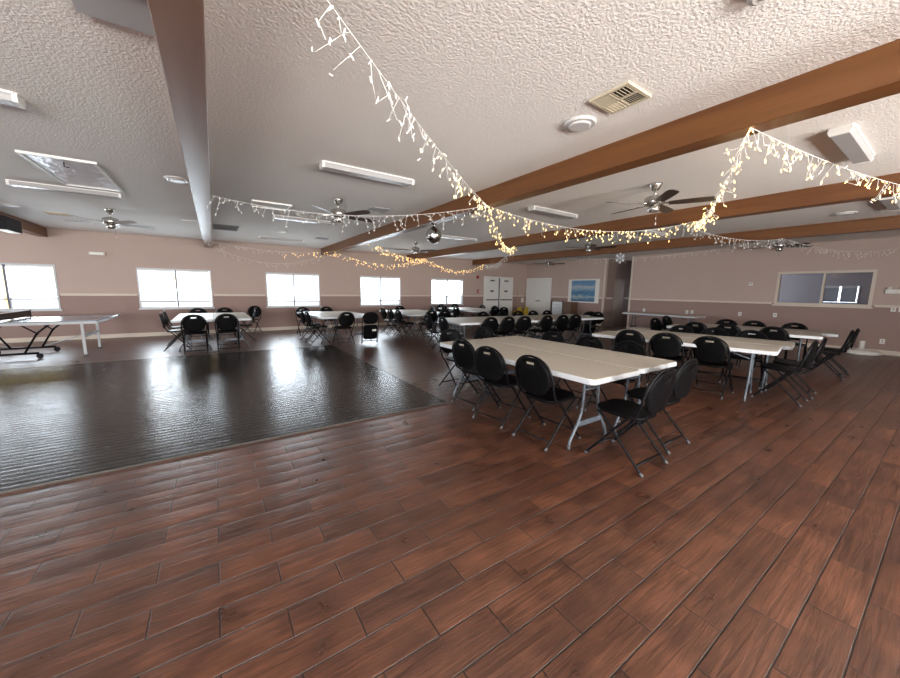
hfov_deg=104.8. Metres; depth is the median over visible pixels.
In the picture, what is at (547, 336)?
folding chair
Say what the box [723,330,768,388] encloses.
folding chair
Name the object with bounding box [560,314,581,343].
folding chair
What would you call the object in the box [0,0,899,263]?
ceiling
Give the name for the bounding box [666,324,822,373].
folding table
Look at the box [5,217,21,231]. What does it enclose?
grille
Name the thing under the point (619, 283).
door
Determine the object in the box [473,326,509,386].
folding chair
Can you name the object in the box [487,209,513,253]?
string
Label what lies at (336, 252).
string
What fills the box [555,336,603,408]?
folding chair
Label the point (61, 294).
trim
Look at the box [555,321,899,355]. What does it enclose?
baseboard
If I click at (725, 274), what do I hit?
wall
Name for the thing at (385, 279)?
blind
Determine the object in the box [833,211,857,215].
ceiling speaker
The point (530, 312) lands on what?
folding chair
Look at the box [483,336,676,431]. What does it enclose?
folding table
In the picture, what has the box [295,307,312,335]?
folding chair
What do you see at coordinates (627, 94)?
ceiling vent
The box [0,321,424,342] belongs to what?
baseboard
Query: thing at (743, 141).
string
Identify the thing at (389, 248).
fluorescent light
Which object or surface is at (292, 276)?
blind
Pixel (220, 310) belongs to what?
folding chair
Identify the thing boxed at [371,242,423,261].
string
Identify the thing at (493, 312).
folding chair
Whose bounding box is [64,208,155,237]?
ceiling fan
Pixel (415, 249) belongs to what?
ceiling fan
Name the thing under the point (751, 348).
folding table
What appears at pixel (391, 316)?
folding chair
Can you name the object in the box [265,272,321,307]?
window
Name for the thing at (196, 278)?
blind
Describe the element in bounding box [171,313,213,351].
folding table
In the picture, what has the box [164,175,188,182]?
ceiling speaker
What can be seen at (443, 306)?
folding chair
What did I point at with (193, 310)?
folding chair
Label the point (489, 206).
string
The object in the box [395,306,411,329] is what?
folding chair
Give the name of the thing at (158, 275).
blind
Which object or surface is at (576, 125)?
grille
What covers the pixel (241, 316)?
folding table
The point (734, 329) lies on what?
folding chair
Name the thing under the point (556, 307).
sign board
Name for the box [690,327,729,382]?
folding chair
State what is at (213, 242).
string
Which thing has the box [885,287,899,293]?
emergency light
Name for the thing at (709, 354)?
folding chair
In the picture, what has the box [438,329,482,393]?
folding chair
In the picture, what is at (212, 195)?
string
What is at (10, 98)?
fluorescent light
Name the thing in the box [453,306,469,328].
folding chair
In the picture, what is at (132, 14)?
ceiling panel
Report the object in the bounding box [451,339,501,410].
folding chair
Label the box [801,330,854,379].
folding chair
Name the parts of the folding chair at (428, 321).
backrest, seat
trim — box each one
[0,345,447,493]
[2,233,459,263]
[60,293,525,296]
[551,296,899,307]
[600,258,606,325]
[626,256,633,328]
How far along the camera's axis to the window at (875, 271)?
9.59 m
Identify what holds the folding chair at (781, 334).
on the floor
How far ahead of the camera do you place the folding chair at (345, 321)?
9.12 m
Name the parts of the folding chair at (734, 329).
frame, backrest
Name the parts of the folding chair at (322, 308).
backrest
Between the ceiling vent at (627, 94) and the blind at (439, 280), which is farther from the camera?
the blind at (439, 280)
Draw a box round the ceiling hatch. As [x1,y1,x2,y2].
[15,150,123,192]
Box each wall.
[0,228,526,338]
[525,236,899,351]
[604,258,631,325]
[778,272,872,304]
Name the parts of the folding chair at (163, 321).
frame, seat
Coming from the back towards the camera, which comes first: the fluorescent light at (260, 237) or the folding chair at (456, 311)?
the folding chair at (456, 311)
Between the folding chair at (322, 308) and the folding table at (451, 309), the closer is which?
the folding chair at (322, 308)
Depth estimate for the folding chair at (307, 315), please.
9.25 m
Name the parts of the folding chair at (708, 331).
backrest, frame, leg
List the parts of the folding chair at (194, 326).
backrest, frame, seat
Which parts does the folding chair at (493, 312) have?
backrest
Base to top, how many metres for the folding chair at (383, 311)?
0.887 m
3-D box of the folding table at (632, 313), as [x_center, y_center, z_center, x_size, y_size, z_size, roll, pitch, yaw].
[7.423,-0.507,12.236,0.765,0.741,2.440,-5,10,-34]
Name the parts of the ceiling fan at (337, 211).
blade, blade, blade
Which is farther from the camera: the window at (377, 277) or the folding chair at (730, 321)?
the window at (377, 277)
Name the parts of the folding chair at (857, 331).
leg, seat, leg, frame, backrest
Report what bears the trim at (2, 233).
attached to the wall at (77, 271)
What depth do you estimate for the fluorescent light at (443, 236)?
9.48 m
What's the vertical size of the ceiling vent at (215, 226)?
0.020 m
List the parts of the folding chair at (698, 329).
backrest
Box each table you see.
[0,309,119,357]
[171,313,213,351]
[214,312,251,347]
[297,311,343,343]
[323,311,371,342]
[379,310,426,337]
[404,309,452,335]
[438,308,489,330]
[438,316,519,335]
[440,339,639,449]
[447,318,540,338]
[458,307,498,328]
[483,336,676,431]
[517,314,589,338]
[530,316,603,340]
[592,331,781,401]
[618,328,794,392]
[622,312,705,328]
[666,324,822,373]
[703,323,837,367]
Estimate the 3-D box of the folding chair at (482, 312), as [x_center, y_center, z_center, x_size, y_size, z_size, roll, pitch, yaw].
[1.074,-0.327,9.864,0.472,0.887,0.570,-4,9,-29]
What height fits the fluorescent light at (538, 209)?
0.065 m
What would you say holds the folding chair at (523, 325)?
on the floor
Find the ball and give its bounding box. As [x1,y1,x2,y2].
[426,223,441,243]
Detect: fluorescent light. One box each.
[0,89,25,108]
[5,179,122,198]
[249,199,291,210]
[259,236,303,241]
[273,214,333,225]
[319,160,414,186]
[376,246,408,250]
[441,235,476,241]
[528,206,577,218]
[632,229,662,236]
[827,123,874,164]
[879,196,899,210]
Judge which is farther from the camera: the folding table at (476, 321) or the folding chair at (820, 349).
the folding table at (476, 321)
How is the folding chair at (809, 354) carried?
on the floor
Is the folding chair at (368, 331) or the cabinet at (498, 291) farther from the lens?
the cabinet at (498, 291)
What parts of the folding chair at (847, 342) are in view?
leg, leg, leg, seat, leg, frame, backrest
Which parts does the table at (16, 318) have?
undercarriage rail, undercarriage rail, leg, leg rail, leg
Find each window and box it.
[0,263,62,311]
[136,267,214,309]
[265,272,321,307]
[360,276,401,305]
[431,278,463,304]
[772,269,877,308]
[819,285,860,303]
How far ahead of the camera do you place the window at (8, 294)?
8.83 m
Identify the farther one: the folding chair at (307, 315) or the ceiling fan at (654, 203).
the folding chair at (307, 315)
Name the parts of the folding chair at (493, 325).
frame, backrest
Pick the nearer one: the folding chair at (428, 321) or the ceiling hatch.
the ceiling hatch
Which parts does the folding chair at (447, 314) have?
backrest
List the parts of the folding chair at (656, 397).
leg, leg, leg, seat, leg, frame, backrest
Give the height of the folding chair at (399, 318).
0.887 m
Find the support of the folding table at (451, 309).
on the floor
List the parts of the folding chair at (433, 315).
backrest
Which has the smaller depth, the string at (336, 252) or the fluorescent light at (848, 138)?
the fluorescent light at (848, 138)
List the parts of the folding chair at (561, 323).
seat, backrest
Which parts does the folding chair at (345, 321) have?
seat, frame, backrest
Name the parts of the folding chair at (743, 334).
seat rail, seat, frame, backrest, leg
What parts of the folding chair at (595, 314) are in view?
backrest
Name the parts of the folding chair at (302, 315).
backrest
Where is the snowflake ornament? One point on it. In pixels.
(620, 254)
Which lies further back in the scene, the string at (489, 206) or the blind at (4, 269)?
the blind at (4, 269)
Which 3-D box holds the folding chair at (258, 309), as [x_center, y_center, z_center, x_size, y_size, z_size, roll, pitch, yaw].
[-6.479,-0.630,11.298,0.472,0.887,0.570,1,8,1]
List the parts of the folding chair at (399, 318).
backrest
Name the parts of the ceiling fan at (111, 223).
blade, blade, blade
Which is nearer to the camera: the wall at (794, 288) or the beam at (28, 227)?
the beam at (28, 227)
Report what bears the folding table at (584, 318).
on the floor
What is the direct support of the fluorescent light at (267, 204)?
attached to the ceiling
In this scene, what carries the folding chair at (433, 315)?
on the floor
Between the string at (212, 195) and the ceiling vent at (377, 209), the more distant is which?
the ceiling vent at (377, 209)
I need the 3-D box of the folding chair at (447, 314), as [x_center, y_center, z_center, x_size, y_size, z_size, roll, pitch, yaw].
[-0.279,-0.494,10.931,0.472,0.887,0.570,-3,9,-28]
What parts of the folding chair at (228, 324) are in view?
backrest, frame, seat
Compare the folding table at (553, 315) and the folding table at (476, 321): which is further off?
the folding table at (553, 315)
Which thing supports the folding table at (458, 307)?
on the floor
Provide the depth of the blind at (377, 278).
13.94 m
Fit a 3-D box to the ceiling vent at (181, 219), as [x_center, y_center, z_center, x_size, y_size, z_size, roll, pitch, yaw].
[-5.775,-2.615,7.684,0.300,0.020,0.160,-5,10,-34]
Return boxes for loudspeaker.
[0,215,21,233]
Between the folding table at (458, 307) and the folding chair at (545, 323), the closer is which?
the folding chair at (545, 323)
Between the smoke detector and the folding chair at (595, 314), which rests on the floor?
the folding chair at (595, 314)
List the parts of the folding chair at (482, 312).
backrest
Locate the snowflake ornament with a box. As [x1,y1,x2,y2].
[616,253,624,263]
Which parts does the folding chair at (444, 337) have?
leg, seat, leg, backrest, frame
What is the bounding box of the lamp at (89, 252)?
[88,251,105,255]
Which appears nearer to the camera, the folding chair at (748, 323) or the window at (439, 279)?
the folding chair at (748, 323)
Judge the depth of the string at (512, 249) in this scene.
11.46 m
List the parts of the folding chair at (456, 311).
backrest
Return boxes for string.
[207,195,486,232]
[208,242,335,257]
[213,246,325,266]
[311,0,488,216]
[333,252,424,268]
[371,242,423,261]
[424,259,483,274]
[482,249,512,268]
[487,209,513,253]
[488,206,695,243]
[562,239,781,262]
[674,224,895,258]
[688,128,752,231]
[750,127,899,202]
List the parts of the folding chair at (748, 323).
backrest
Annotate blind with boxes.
[0,267,6,295]
[5,266,56,295]
[140,271,163,287]
[190,272,209,287]
[267,275,293,300]
[294,276,318,299]
[361,278,379,298]
[381,279,398,298]
[435,280,446,294]
[448,281,461,294]
[823,288,838,300]
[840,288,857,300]
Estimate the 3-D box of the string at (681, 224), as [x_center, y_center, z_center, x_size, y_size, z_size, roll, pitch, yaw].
[7.435,-1.982,7.479,7.254,0.395,0.420,-2,8,-19]
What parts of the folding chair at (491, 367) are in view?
leg, leg, backrest, frame, seat, leg, leg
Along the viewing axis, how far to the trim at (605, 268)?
14.98 m
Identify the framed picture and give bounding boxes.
[568,279,599,302]
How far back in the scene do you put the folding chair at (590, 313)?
11.17 m
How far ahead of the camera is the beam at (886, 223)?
8.17 m
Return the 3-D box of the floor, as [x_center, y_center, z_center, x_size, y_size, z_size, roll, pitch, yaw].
[1.623,0.589,6.830,24.594,0.112,17.646,-5,10,-34]
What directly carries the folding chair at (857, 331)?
on the floor
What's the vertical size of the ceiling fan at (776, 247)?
0.535 m
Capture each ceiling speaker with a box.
[0,203,20,206]
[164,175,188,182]
[563,115,596,131]
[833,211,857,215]
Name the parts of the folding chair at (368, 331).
seat, backrest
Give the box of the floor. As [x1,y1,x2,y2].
[0,321,899,677]
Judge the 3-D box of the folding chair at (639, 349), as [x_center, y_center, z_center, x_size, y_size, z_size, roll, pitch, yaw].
[2.024,0.478,4.218,0.570,0.887,0.472,-5,10,-34]
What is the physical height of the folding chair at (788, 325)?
0.887 m
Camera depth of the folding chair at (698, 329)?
7.37 m
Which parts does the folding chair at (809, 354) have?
leg, leg, seat, leg, frame, backrest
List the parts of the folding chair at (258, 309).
backrest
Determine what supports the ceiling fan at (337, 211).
hanging from the ceiling
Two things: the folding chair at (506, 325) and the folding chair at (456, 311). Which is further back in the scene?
the folding chair at (456, 311)
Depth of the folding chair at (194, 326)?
7.60 m
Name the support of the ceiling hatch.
attached to the ceiling
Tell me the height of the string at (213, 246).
0.607 m
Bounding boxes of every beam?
[0,211,47,236]
[147,0,211,247]
[321,39,899,254]
[407,173,899,260]
[472,215,899,264]
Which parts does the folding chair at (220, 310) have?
backrest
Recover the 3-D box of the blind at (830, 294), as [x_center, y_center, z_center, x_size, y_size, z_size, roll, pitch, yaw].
[12.695,-1.498,11.555,0.018,0.426,0.337,-5,10,-34]
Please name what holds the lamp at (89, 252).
attached to the wall at (77, 271)
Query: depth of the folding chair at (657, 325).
8.40 m
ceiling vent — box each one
[43,211,72,216]
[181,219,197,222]
[213,223,238,230]
[367,206,390,212]
[589,81,650,113]
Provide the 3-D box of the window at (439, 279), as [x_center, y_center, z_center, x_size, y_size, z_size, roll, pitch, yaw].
[-0.143,-2.174,16.023,1.827,1.207,0.175,-5,10,-34]
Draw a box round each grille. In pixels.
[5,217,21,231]
[168,178,185,182]
[568,120,590,130]
[836,213,853,215]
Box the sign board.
[551,301,563,313]
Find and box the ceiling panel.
[72,0,154,35]
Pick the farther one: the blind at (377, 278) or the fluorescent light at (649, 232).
the blind at (377, 278)
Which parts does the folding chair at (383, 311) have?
backrest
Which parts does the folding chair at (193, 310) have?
backrest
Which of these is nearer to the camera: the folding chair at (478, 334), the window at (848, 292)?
the folding chair at (478, 334)
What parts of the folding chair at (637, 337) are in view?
backrest, frame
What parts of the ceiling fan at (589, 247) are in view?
blade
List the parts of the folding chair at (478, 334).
frame, backrest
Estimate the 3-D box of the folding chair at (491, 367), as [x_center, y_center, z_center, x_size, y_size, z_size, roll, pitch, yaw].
[0.589,0.492,3.977,0.570,0.887,0.472,-7,11,-43]
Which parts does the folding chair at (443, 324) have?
backrest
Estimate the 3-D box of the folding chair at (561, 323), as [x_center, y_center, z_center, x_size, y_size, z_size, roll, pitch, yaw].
[2.844,-0.232,9.360,0.472,0.887,0.570,-4,9,-29]
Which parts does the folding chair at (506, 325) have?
seat, frame, backrest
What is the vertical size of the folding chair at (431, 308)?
0.887 m
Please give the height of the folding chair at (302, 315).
0.887 m
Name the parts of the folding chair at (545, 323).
seat, frame, backrest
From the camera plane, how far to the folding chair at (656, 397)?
2.89 m
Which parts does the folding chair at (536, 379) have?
leg, leg, backrest, frame, seat, leg, leg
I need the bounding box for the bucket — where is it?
[522,307,527,314]
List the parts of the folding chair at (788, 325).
backrest, frame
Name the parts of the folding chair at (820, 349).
leg, seat, leg, leg, frame, backrest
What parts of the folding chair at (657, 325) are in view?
backrest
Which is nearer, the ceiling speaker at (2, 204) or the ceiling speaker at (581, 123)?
the ceiling speaker at (581, 123)
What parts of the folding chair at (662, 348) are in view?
backrest, frame, seat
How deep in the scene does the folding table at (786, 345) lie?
5.56 m
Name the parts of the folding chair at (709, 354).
backrest, frame, seat, leg, leg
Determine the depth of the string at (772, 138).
2.97 m
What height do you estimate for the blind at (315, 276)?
0.876 m
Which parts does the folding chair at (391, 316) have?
backrest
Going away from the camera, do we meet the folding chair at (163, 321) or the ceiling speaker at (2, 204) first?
the ceiling speaker at (2, 204)
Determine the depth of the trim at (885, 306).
11.68 m
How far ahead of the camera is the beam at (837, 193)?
5.58 m
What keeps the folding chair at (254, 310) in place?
on the floor
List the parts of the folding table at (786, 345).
leg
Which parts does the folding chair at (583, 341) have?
backrest, frame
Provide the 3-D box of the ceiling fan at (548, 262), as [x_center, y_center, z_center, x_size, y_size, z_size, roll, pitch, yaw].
[4.285,-3.246,15.016,1.306,0.535,1.247,7,10,36]
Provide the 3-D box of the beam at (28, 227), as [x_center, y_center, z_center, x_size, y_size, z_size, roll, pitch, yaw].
[-5.517,-1.654,1.630,0.200,0.235,17.646,-5,10,-34]
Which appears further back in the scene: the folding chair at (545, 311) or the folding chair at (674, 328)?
the folding chair at (545, 311)
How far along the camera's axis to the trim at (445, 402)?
3.17 m
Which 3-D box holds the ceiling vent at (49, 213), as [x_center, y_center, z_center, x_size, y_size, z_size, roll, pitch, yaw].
[-8.052,-2.568,7.127,0.340,0.020,0.300,-5,10,-34]
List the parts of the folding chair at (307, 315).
backrest, seat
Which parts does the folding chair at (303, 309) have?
backrest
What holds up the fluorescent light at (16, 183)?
attached to the ceiling
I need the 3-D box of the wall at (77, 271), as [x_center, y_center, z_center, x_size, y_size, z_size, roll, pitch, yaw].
[-4.742,-1.879,12.980,21.514,2.920,0.160,-5,10,-34]
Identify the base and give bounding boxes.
[846,341,882,355]
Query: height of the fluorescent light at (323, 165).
0.065 m
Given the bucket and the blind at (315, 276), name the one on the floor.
the bucket
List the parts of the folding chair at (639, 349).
leg, seat, frame, backrest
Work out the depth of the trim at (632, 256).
14.03 m
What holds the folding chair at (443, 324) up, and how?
on the floor
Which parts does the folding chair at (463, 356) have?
leg, backrest, frame, leg, seat, leg, leg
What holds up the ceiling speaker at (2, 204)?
attached to the ceiling
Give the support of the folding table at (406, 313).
on the floor
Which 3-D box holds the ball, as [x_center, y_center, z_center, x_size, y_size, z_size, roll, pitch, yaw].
[-0.299,-1.956,6.429,0.290,0.360,0.290,-5,10,-34]
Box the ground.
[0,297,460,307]
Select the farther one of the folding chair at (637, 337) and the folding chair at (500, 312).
the folding chair at (500, 312)
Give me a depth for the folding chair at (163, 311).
8.74 m
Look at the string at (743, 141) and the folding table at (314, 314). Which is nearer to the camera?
the string at (743, 141)
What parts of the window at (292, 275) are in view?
head rail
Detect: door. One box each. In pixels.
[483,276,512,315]
[525,278,551,314]
[610,277,625,325]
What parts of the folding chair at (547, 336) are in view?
backrest, frame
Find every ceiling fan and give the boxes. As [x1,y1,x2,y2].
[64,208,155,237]
[299,198,375,232]
[397,241,436,253]
[536,259,564,265]
[568,238,616,252]
[606,182,716,224]
[746,240,812,257]
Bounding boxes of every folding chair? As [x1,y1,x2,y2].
[159,312,191,350]
[162,310,192,345]
[181,314,208,354]
[189,308,209,340]
[214,314,239,351]
[216,307,235,338]
[233,309,256,342]
[241,306,262,333]
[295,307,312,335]
[299,310,320,341]
[305,311,330,344]
[320,306,337,333]
[332,312,354,345]
[361,312,378,342]
[381,307,400,333]
[387,308,407,335]
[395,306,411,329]
[395,309,416,338]
[417,310,437,339]
[418,307,435,330]
[424,314,440,349]
[433,310,450,337]
[437,304,444,311]
[438,316,463,355]
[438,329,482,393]
[442,305,457,326]
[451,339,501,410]
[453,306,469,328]
[472,346,530,428]
[473,317,497,335]
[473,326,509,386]
[477,311,496,336]
[489,307,498,330]
[494,316,514,336]
[497,311,516,336]
[499,307,508,313]
[508,316,530,336]
[512,355,580,451]
[513,311,532,337]
[516,331,564,388]
[528,310,545,338]
[529,315,552,337]
[541,310,559,336]
[547,315,568,333]
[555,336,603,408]
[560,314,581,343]
[580,311,595,335]
[580,312,603,341]
[583,368,675,477]
[584,341,646,422]
[615,329,647,383]
[616,359,697,453]
[645,332,683,385]
[647,318,679,354]
[655,325,694,372]
[662,315,688,348]
[683,322,706,359]
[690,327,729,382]
[691,336,732,398]
[713,324,740,367]
[715,319,737,353]
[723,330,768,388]
[735,320,765,362]
[750,340,818,406]
[753,326,789,373]
[764,337,827,398]
[774,323,807,361]
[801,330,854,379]
[809,328,859,375]
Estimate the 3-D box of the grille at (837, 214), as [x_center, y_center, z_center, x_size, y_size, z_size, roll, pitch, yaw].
[7.015,-2.209,6.156,0.210,0.014,0.210,-5,10,-34]
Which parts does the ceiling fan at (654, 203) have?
blade, blade, blade, blade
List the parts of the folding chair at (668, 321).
backrest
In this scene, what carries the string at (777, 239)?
hanging from the beam at (886, 223)
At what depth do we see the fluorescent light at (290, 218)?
7.24 m
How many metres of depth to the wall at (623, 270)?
15.42 m
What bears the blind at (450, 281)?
attached to the window at (439, 279)
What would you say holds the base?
on the floor
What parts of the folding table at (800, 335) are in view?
leg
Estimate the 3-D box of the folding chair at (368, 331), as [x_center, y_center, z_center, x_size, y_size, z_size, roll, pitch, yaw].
[-2.163,-0.309,9.387,0.467,0.859,0.186,-4,9,-30]
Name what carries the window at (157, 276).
in the wall at (77, 271)
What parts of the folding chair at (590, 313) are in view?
seat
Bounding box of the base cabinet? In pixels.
[562,302,577,322]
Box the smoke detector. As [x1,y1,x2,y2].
[746,0,769,5]
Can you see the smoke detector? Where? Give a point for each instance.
(750, 2)
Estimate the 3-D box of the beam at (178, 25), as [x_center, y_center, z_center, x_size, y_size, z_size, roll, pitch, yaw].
[-2.612,-1.887,3.575,0.204,0.235,17.646,-5,10,-34]
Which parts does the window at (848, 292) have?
head rail, head rail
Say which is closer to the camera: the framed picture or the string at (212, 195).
the string at (212, 195)
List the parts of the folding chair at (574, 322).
seat, backrest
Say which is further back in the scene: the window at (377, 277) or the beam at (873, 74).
the window at (377, 277)
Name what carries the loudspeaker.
attached to the beam at (28, 227)
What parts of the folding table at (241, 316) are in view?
leg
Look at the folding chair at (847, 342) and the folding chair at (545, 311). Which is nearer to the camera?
the folding chair at (847, 342)
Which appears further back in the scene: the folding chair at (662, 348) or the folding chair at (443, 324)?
the folding chair at (443, 324)
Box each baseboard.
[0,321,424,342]
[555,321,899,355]
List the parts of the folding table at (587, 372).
leg, leg, leg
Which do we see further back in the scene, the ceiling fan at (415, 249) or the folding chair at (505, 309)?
the folding chair at (505, 309)
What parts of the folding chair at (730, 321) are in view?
backrest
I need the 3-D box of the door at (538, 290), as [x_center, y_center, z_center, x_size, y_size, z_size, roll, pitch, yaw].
[4.561,-2.082,18.073,0.085,2.160,1.660,-5,10,-34]
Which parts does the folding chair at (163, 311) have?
frame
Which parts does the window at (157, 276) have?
head rail, rail, head rail, rail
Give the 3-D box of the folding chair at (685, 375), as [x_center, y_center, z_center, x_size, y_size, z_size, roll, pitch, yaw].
[2.059,0.587,3.444,0.472,0.887,0.570,-5,10,-34]
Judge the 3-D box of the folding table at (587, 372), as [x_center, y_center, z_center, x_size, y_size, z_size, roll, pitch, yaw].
[0.829,0.537,4.144,0.765,0.741,2.440,-5,10,-34]
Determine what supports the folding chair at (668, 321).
on the floor
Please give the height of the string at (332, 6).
0.322 m
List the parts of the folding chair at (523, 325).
seat, frame, backrest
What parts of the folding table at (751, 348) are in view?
leg, leg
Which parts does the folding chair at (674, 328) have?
backrest, frame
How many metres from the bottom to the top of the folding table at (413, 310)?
0.741 m
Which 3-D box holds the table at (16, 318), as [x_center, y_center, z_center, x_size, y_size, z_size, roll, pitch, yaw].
[-8.808,-0.099,7.091,2.856,0.920,1.742,-5,10,-34]
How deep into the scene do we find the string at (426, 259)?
14.46 m
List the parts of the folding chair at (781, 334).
backrest, frame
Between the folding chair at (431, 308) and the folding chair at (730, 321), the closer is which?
the folding chair at (730, 321)
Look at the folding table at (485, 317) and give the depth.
9.28 m
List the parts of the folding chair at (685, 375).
leg, leg, seat, leg, backrest, frame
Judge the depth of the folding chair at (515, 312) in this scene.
10.63 m
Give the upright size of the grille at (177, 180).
0.014 m
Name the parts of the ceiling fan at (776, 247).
blade, blade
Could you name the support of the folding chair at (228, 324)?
on the floor
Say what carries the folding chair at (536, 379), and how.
on the floor
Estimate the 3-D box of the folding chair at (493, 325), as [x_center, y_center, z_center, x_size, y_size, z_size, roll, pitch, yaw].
[0.815,-0.103,8.243,0.472,0.887,0.570,-4,9,-29]
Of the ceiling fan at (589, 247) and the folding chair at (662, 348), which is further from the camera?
the ceiling fan at (589, 247)
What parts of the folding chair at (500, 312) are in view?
backrest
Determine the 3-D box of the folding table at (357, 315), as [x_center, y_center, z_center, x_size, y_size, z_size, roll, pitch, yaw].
[-3.062,-0.403,10.473,0.765,0.741,2.440,-5,10,-37]
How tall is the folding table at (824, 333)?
0.741 m
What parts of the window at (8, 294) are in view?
head rail, rail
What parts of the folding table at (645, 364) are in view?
leg, leg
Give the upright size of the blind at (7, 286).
0.756 m
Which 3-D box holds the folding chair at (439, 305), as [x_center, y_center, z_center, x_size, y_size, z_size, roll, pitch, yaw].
[-0.236,-1.040,14.823,0.472,0.887,0.570,-5,10,-34]
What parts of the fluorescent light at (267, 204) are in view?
panel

